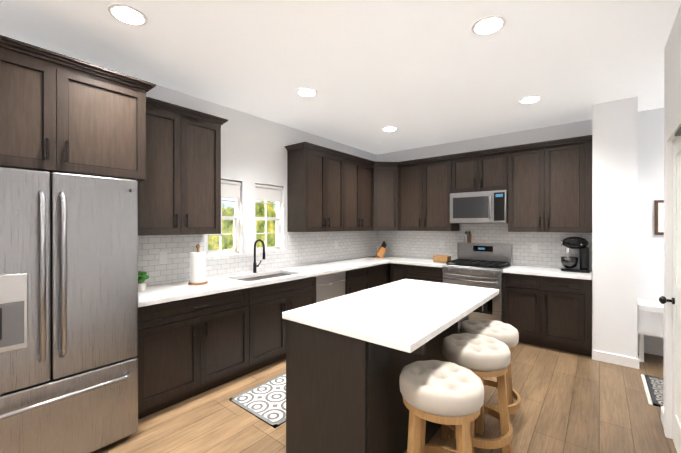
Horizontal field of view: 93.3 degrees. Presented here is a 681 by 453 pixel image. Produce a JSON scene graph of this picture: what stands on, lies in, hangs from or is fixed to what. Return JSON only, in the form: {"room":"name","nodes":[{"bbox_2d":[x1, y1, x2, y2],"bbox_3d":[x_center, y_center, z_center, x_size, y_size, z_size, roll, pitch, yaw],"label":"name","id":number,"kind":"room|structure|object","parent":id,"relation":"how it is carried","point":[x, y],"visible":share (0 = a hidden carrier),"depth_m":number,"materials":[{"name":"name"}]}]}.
{"room":"kitchen","nodes":[
{"label":"kitchen","id":0,"kind":"room"},
{"bbox_2d":[2,35,376,285],"bbox_3d":[-2.370,0.062,2.349,0.150,2.790,9.500,0,0,39],"label":"wall","id":1,"kind":"structure","parent":0,"point":[253,150],"depth_m":3.83,"materials":[{"name":"white paint"}]},
{"bbox_2d":[0,39,147,182],"bbox_3d":[-1.997,-0.682,2.182,0.632,0.680,1.010,0,0,39],"label":"upper cabinet","id":2,"kind":"object","parent":1,"relation":"attached to","point":[60,113],"depth_m":2.04,"materials":[{"name":"brown wood"}]},
{"bbox_2d":[138,99,223,235],"bbox_3d":[-1.551,-0.475,2.972,0.332,1.098,0.780,0,0,39],"label":"upper cabinet","id":3,"kind":"object","parent":1,"relation":"attached to","point":[181,195],"depth_m":2.87,"materials":[{"name":"brown wood"}]},
{"bbox_2d":[206,180,242,257],"bbox_3d":[-1.324,-0.098,3.606,0.105,0.855,0.450,0,0,39],"label":"window","id":4,"kind":"structure","parent":1,"relation":"in","point":[231,189],"depth_m":3.69,"materials":[{"name":"white plastic"}]},
{"bbox_2d":[138,231,377,285],"bbox_3d":[-0.650,0.306,4.343,0.013,0.468,4.232,0,0,39],"label":"backsplash","id":5,"kind":"structure","parent":1,"relation":"attached to","point":[162,259],"depth_m":3.76,"materials":[{"name":"white tile"}]},
{"bbox_2d":[255,184,283,253],"bbox_3d":[-0.928,-0.099,4.096,0.105,0.855,0.450,0,0,39],"label":"window","id":6,"kind":"structure","parent":1,"relation":"in","point":[265,193],"depth_m":4.11,"materials":[{"name":"white plastic"}]},
{"bbox_2d":[285,143,347,231],"bbox_3d":[-0.310,-0.479,4.508,0.332,1.098,0.848,0,0,39],"label":"upper cabinet","id":7,"kind":"object","parent":1,"relation":"attached to","point":[317,178],"depth_m":4.27,"materials":[{"name":"brown wood"}]},
{"bbox_2d":[348,155,373,230],"bbox_3d":[0.152,-0.480,5.079,0.332,1.098,0.854,0,0,39],"label":"upper cabinet","id":8,"kind":"object","parent":1,"relation":"attached to","point":[360,172],"depth_m":5.01,"materials":[{"name":"brown wood"}]},
{"bbox_2d":[0,0,680,153],"bbox_3d":[-0.367,-1.379,0.727,5.300,0.100,9.800,0,0,39],"label":"ceiling","id":9,"kind":"structure","parent":0,"point":[420,73],"depth_m":2.51,"materials":[{"name":"white paint"}]},
{"bbox_2d":[108,3,147,25],"bbox_3d":[-1.337,-1.327,2.025,0.209,0.009,0.209,0,0,-6],"label":"recessed light","id":10,"kind":"object","parent":9,"relation":"in","point":[133,16],"depth_m":2.01,"materials":[{"name":"white paint"}]},
{"bbox_2d":[296,88,316,96],"bbox_3d":[-0.334,-1.330,3.195,0.209,0.009,0.209,0,0,-6],"label":"recessed light","id":11,"kind":"object","parent":9,"relation":"in","point":[305,92],"depth_m":3.18,"materials":[{"name":"white paint"}]},
{"bbox_2d":[382,127,397,131],"bbox_3d":[0.675,-1.333,4.411,0.209,0.009,0.209,0,0,-6],"label":"recessed light","id":12,"kind":"object","parent":9,"relation":"in","point":[388,129],"depth_m":4.41,"materials":[{"name":"white paint"}]},
{"bbox_2d":[471,15,505,35],"bbox_3d":[0.981,-1.328,2.132,0.209,0.009,0.209,0,0,-6],"label":"recessed light","id":13,"kind":"object","parent":9,"relation":"in","point":[488,25],"depth_m":2.12,"materials":[{"name":"white paint"}]},
{"bbox_2d":[519,96,541,103],"bbox_3d":[1.994,-1.331,3.383,0.209,0.009,0.209,0,0,-6],"label":"recessed light","id":14,"kind":"object","parent":9,"relation":"in","point":[530,99],"depth_m":3.37,"materials":[{"name":"white paint"}]},
{"bbox_2d":[91,342,676,452],"bbox_3d":[-0.367,1.511,0.734,5.300,0.100,9.800,0,0,39],"label":"floor","id":15,"kind":"structure","parent":0,"point":[574,403],"depth_m":2.45,"materials":[{"name":"brown wood"}]},
{"bbox_2d":[0,167,137,452],"bbox_3d":[-1.933,0.570,2.074,0.811,1.775,0.898,0,0,39],"label":"refrigerator","id":16,"kind":"object","parent":15,"relation":"on","point":[68,312],"visible":1,"depth_m":1.91,"materials":[{"name":"grey metal"}]},
{"bbox_2d":[136,287,255,418],"bbox_3d":[-1.411,1.021,2.919,0.622,0.870,1.058,0,0,39],"label":"base cabinet","id":17,"kind":"object","parent":15,"relation":"on","point":[195,340],"depth_m":2.67,"materials":[{"name":"brown wood"}]},
{"bbox_2d":[138,255,403,306],"bbox_3d":[-0.407,0.563,4.146,0.640,0.040,4.232,0,0,39],"label":"countertop","id":18,"kind":"structure","parent":17,"relation":"on","point":[167,292],"depth_m":3.19,"materials":[{"name":"white stone"}]},
{"bbox_2d":[138,271,148,291],"bbox_3d":[-1.682,0.460,2.697,0.127,0.172,0.141,0,0,39],"label":"plant","id":19,"kind":"object","parent":18,"relation":"on","point":[142,276],"visible":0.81,"depth_m":2.68,"materials":[{"name":"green plant"}]},
{"bbox_2d":[188,244,207,284],"bbox_3d":[-1.353,0.357,3.059,0.170,0.375,0.170,0,0,39],"label":"paper towel holder","id":20,"kind":"object","parent":18,"relation":"on","point":[198,267],"visible":1,"depth_m":3.00,"materials":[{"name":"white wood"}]},
{"bbox_2d":[253,239,264,272],"bbox_3d":[-0.935,0.344,3.744,0.212,0.397,0.084,0,0,39],"label":"faucet","id":21,"kind":"object","parent":18,"relation":"on","point":[255,265],"visible":1,"depth_m":3.77,"materials":[{"name":"black metal"}]},
{"bbox_2d":[244,271,287,278],"bbox_3d":[-0.833,0.683,3.603,0.420,0.222,0.781,0,0,39],"label":"sink","id":22,"kind":"object","parent":18,"relation":"in","point":[274,273],"depth_m":3.76,"materials":[{"name":"silver metal"}]},
{"bbox_2d":[373,241,386,257],"bbox_3d":[0.677,0.396,5.485,0.217,0.286,0.110,0,0,-6],"label":"knife block","id":23,"kind":"object","parent":18,"relation":"on","point":[381,251],"visible":1,"depth_m":5.43,"materials":[{"name":"brown wood"}]},
{"bbox_2d":[229,372,285,427],"bbox_3d":[-0.208,1.451,3.126,0.600,0.009,1.580,0,0,39],"label":"area rug","id":24,"kind":"object","parent":15,"relation":"on","point":[265,401],"visible":0.42,"depth_m":2.68,"materials":[{"name":"grey fabric"}]},
{"bbox_2d":[256,275,318,369],"bbox_3d":[-0.839,1.019,3.627,0.622,0.870,0.994,0,0,39],"label":"base cabinet","id":25,"kind":"object","parent":15,"relation":"on","point":[272,300],"depth_m":3.36,"materials":[{"name":"brown wood"}]},
{"bbox_2d":[315,271,345,302],"bbox_3d":[-0.322,1.020,4.220,0.641,0.865,0.574,0,0,39],"label":"dishwasher","id":26,"kind":"object","parent":15,"relation":"on","point":[330,286],"visible":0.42,"depth_m":4.03,"materials":[{"name":"silver metal"}]},
{"bbox_2d":[336,267,371,294],"bbox_3d":[0.010,1.017,4.677,0.622,0.870,0.549,0,0,39],"label":"base cabinet","id":27,"kind":"object","parent":15,"relation":"on","point":[360,279],"depth_m":4.48,"materials":[{"name":"brown wood"}]},
{"bbox_2d":[372,263,387,287],"bbox_3d":[0.332,1.016,5.075,0.622,0.870,0.587,0,0,39],"label":"base cabinet","id":28,"kind":"object","parent":15,"relation":"on","point":[379,274],"depth_m":4.96,"materials":[{"name":"brown wood"}]},
{"bbox_2d":[282,299,490,452],"bbox_3d":[0.452,1.012,2.370,0.836,0.890,1.595,0,0,39],"label":"kitchen island","id":29,"kind":"object","parent":15,"relation":"on","point":[350,357],"depth_m":1.78,"materials":[{"name":"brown wood"}]},
{"bbox_2d":[282,279,497,354],"bbox_3d":[0.485,0.547,2.343,0.869,0.040,1.618,0,0,39],"label":"island countertop","id":30,"kind":"structure","parent":29,"relation":"on","point":[406,314],"depth_m":2.02,"materials":[{"name":"white stone"}]},
{"bbox_2d":[388,263,390,282],"bbox_3d":[0.708,1.014,5.558,0.600,0.870,0.637,0,0,39],"label":"base cabinet","id":31,"kind":"object","parent":15,"relation":"on","point":[388,263],"depth_m":5.18,"materials":[{"name":"brown wood"}]},
{"bbox_2d":[389,262,408,282],"bbox_3d":[1.116,1.015,5.238,0.353,0.870,0.622,0,0,39],"label":"base cabinet","id":32,"kind":"object","parent":15,"relation":"on","point":[397,273],"depth_m":5.02,"materials":[{"name":"brown wood"}]},
{"bbox_2d":[409,266,442,282],"bbox_3d":[1.410,1.016,5.000,0.635,0.870,0.622,0,0,39],"label":"base cabinet","id":33,"kind":"object","parent":15,"relation":"on","point":[424,273],"depth_m":4.72,"materials":[{"name":"brown wood"}]},
{"bbox_2d":[393,258,445,265],"bbox_3d":[1.312,0.561,5.067,0.872,0.040,0.640,0,0,39],"label":"countertop","id":34,"kind":"structure","parent":33,"relation":"on","point":[405,261],"depth_m":4.96,"materials":[{"name":"white stone"}]},
{"bbox_2d":[433,255,450,262],"bbox_3d":[1.540,0.490,4.873,0.220,0.100,0.140,0,0,39],"label":"wooden crate","id":35,"kind":"object","parent":34,"relation":"on","point":[442,258],"visible":0.81,"depth_m":4.82,"materials":[{"name":"brown wood"}]},
{"bbox_2d":[399,360,483,452],"bbox_3d":[0.513,1.111,1.655,0.437,0.699,0.437,0,0,39],"label":"stool","id":36,"kind":"object","parent":15,"relation":"on","point":[442,392],"visible":1,"depth_m":1.55,"materials":[{"name":"beige fabric"}]},
{"bbox_2d":[442,242,511,321],"bbox_3d":[1.910,0.850,4.504,0.754,1.205,0.742,0,0,39],"label":"gas range","id":37,"kind":"object","parent":15,"relation":"on","point":[483,265],"visible":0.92,"depth_m":4.34,"materials":[{"name":"grey metal"}]},
{"bbox_2d":[465,231,470,242],"bbox_3d":[1.944,0.154,4.906,0.100,0.183,0.046,0,0,39],"label":"salt","id":38,"kind":"object","parent":37,"relation":"on","point":[467,237],"visible":0.94,"depth_m":4.89,"materials":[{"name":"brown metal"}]},
{"bbox_2d":[441,333,512,452],"bbox_3d":[0.884,1.109,2.114,0.438,0.699,0.438,0,0,39],"label":"stool","id":39,"kind":"object","parent":15,"relation":"on","point":[480,356],"visible":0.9,"depth_m":2.00,"materials":[{"name":"beige fabric"}]},
{"bbox_2d":[459,319,520,429],"bbox_3d":[1.131,1.109,2.467,0.437,0.699,0.437,0,0,39],"label":"stool","id":40,"kind":"object","parent":15,"relation":"on","point":[507,334],"visible":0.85,"depth_m":2.40,"materials":[{"name":"beige fabric"}]},
{"bbox_2d":[503,274,591,356],"bbox_3d":[2.598,1.018,4.040,0.888,0.870,0.622,0,0,39],"label":"base cabinet","id":41,"kind":"object","parent":15,"relation":"on","point":[549,307],"depth_m":3.77,"materials":[{"name":"brown wood"}]},
{"bbox_2d":[503,266,591,281],"bbox_3d":[2.592,0.563,4.032,0.888,0.040,0.640,0,0,39],"label":"countertop","id":42,"kind":"structure","parent":41,"relation":"on","point":[542,272],"depth_m":3.88,"materials":[{"name":"white stone"}]},
{"bbox_2d":[561,237,589,272],"bbox_3d":[2.821,0.333,3.874,0.282,0.420,0.174,0,0,35],"label":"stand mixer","id":43,"kind":"object","parent":42,"relation":"on","point":[569,264],"visible":1,"depth_m":3.82,"materials":[{"name":"black"}]},
{"bbox_2d":[637,298,663,361],"bbox_3d":[3.844,1.145,3.151,1.390,0.620,0.414,0,0,39],"label":"table","id":44,"kind":"object","parent":15,"relation":"on","point":[650,317],"visible":0.6,"depth_m":3.40,"materials":[{"name":"white paint"}]},
{"bbox_2d":[641,374,662,406],"bbox_3d":[3.097,1.452,2.610,0.920,0.010,0.673,0,0,39],"label":"rug","id":45,"kind":"object","parent":15,"relation":"on","point":[653,386],"visible":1,"depth_m":2.86,"materials":[{"name":"grey fabric"}]},
{"bbox_2d":[377,107,663,346],"bbox_3d":[2.666,0.057,4.483,5.300,2.790,0.150,0,0,39],"label":"wall","id":46,"kind":"structure","parent":0,"point":[650,191],"depth_m":3.71,"materials":[{"name":"white paint"}]},
{"bbox_2d":[373,162,400,230],"bbox_3d":[0.738,-0.481,5.540,0.665,1.098,0.623,0,0,39],"label":"upper cabinet","id":47,"kind":"object","parent":46,"relation":"attached to","point":[387,175],"depth_m":5.33,"materials":[{"name":"brown wood"}]},
{"bbox_2d":[401,159,424,230],"bbox_3d":[1.212,-0.481,5.314,0.550,1.098,0.378,0,0,39],"label":"upper cabinet","id":48,"kind":"object","parent":46,"relation":"attached to","point":[413,172],"depth_m":5.18,"materials":[{"name":"brown wood"}]},
{"bbox_2d":[425,155,458,230],"bbox_3d":[1.552,-0.480,5.069,0.511,1.098,0.332,0,0,39],"label":"upper cabinet","id":49,"kind":"object","parent":46,"relation":"attached to","point":[438,172],"depth_m":4.92,"materials":[{"name":"brown wood"}]},
{"bbox_2d":[453,151,484,192],"bbox_3d":[1.920,-0.759,4.771,0.436,0.540,0.332,0,0,39],"label":"upper cabinet","id":50,"kind":"object","parent":46,"relation":"attached to","point":[468,170],"depth_m":4.62,"materials":[{"name":"brown wood"}]},
{"bbox_2d":[450,190,507,223],"bbox_3d":[2.001,-0.265,4.614,0.754,0.441,0.451,0,0,39],"label":"over-the-range microwave","id":51,"kind":"object","parent":50,"relation":"attached to","point":[480,207],"visible":0.98,"depth_m":4.45,"materials":[{"name":"grey metal"}]},
{"bbox_2d":[378,224,591,269],"bbox_3d":[1.915,0.250,4.983,3.138,0.578,0.013,0,0,39],"label":"backsplash","id":52,"kind":"structure","parent":46,"relation":"attached to","point":[542,249],"depth_m":4.74,"materials":[{"name":"white tile"}]},
{"bbox_2d":[485,147,508,190],"bbox_3d":[2.172,-0.758,4.567,0.437,0.540,0.332,0,0,39],"label":"upper cabinet","id":53,"kind":"object","parent":46,"relation":"attached to","point":[496,162],"depth_m":4.39,"materials":[{"name":"brown wood"}]},
{"bbox_2d":[508,135,591,232],"bbox_3d":[2.688,-0.478,4.151,0.891,1.098,0.332,0,0,39],"label":"upper cabinet","id":54,"kind":"object","parent":46,"relation":"attached to","point":[547,185],"depth_m":4.00,"materials":[{"name":"brown wood"}]},
{"bbox_2d":[644,344,663,355],"bbox_3d":[3.992,1.405,3.309,1.459,0.100,0.014,0,0,39],"label":"baseboard","id":55,"kind":"structure","parent":46,"relation":"attached to","point":[650,349],"depth_m":3.65,"materials":[{"name":"white paint"}]},
{"bbox_2d":[654,200,663,234],"bbox_3d":[3.660,-0.101,3.564,0.260,0.390,0.023,0,0,39],"label":"picture frame","id":56,"kind":"object","parent":46,"relation":"attached to","point":[658,217],"visible":0.28,"depth_m":3.62,"materials":[{"name":"brown"}]},
{"bbox_2d":[592,96,637,357],"bbox_3d":[3.095,0.059,3.649,0.367,2.790,0.608,0,0,39],"label":"wall","id":57,"kind":"structure","parent":0,"point":[614,222],"depth_m":3.41,"materials":[{"name":"white paint"}]},
{"bbox_2d":[592,350,637,367],"bbox_3d":[2.896,1.405,3.413,0.360,0.100,0.014,0,0,39],"label":"baseboard","id":58,"kind":"structure","parent":57,"relation":"attached to","point":[626,361],"depth_m":3.40,"materials":[{"name":"white paint"}]},
{"bbox_2d":[636,353,638,368],"bbox_3d":[3.229,1.404,3.516,0.014,0.100,0.592,0,0,39],"label":"baseboard","id":59,"kind":"structure","parent":57,"relation":"attached to","point":[637,359],"depth_m":3.29,"materials":[{"name":"white paint"}]},
{"bbox_2d":[663,4,680,406],"bbox_3d":[0.019,0.070,-0.660,0.120,2.790,7.822,0,0,39],"label":"wall","id":60,"kind":"structure","parent":0,"point":[672,78],"depth_m":2.14,"materials":[{"name":"white paint"}]},
{"bbox_2d":[659,127,680,452],"bbox_3d":[2.011,0.434,1.908,0.109,2.032,0.780,0,0,39],"label":"pantry door","id":61,"kind":"structure","parent":60,"relation":"in","point":[675,300],"depth_m":2.10,"materials":[{"name":"white paint"}]},
{"bbox_2d":[664,109,680,438],"bbox_3d":[2.054,0.396,1.873,0.136,2.124,0.948,0,0,39],"label":"door frame","id":62,"kind":"structure","parent":60,"relation":"attached to","point":[672,129],"depth_m":2.21,"materials":[{"name":"white paint"}]},
{"label":"outside","id":63,"kind":"structure","parent":0,"visible":0},
{"bbox_2d":[208,198,275,250],"bbox_3d":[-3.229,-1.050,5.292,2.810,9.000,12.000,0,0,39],"label":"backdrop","id":64,"kind":"structure","parent":63,"point":[259,208],"depth_m":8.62,"materials":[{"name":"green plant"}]}
]}

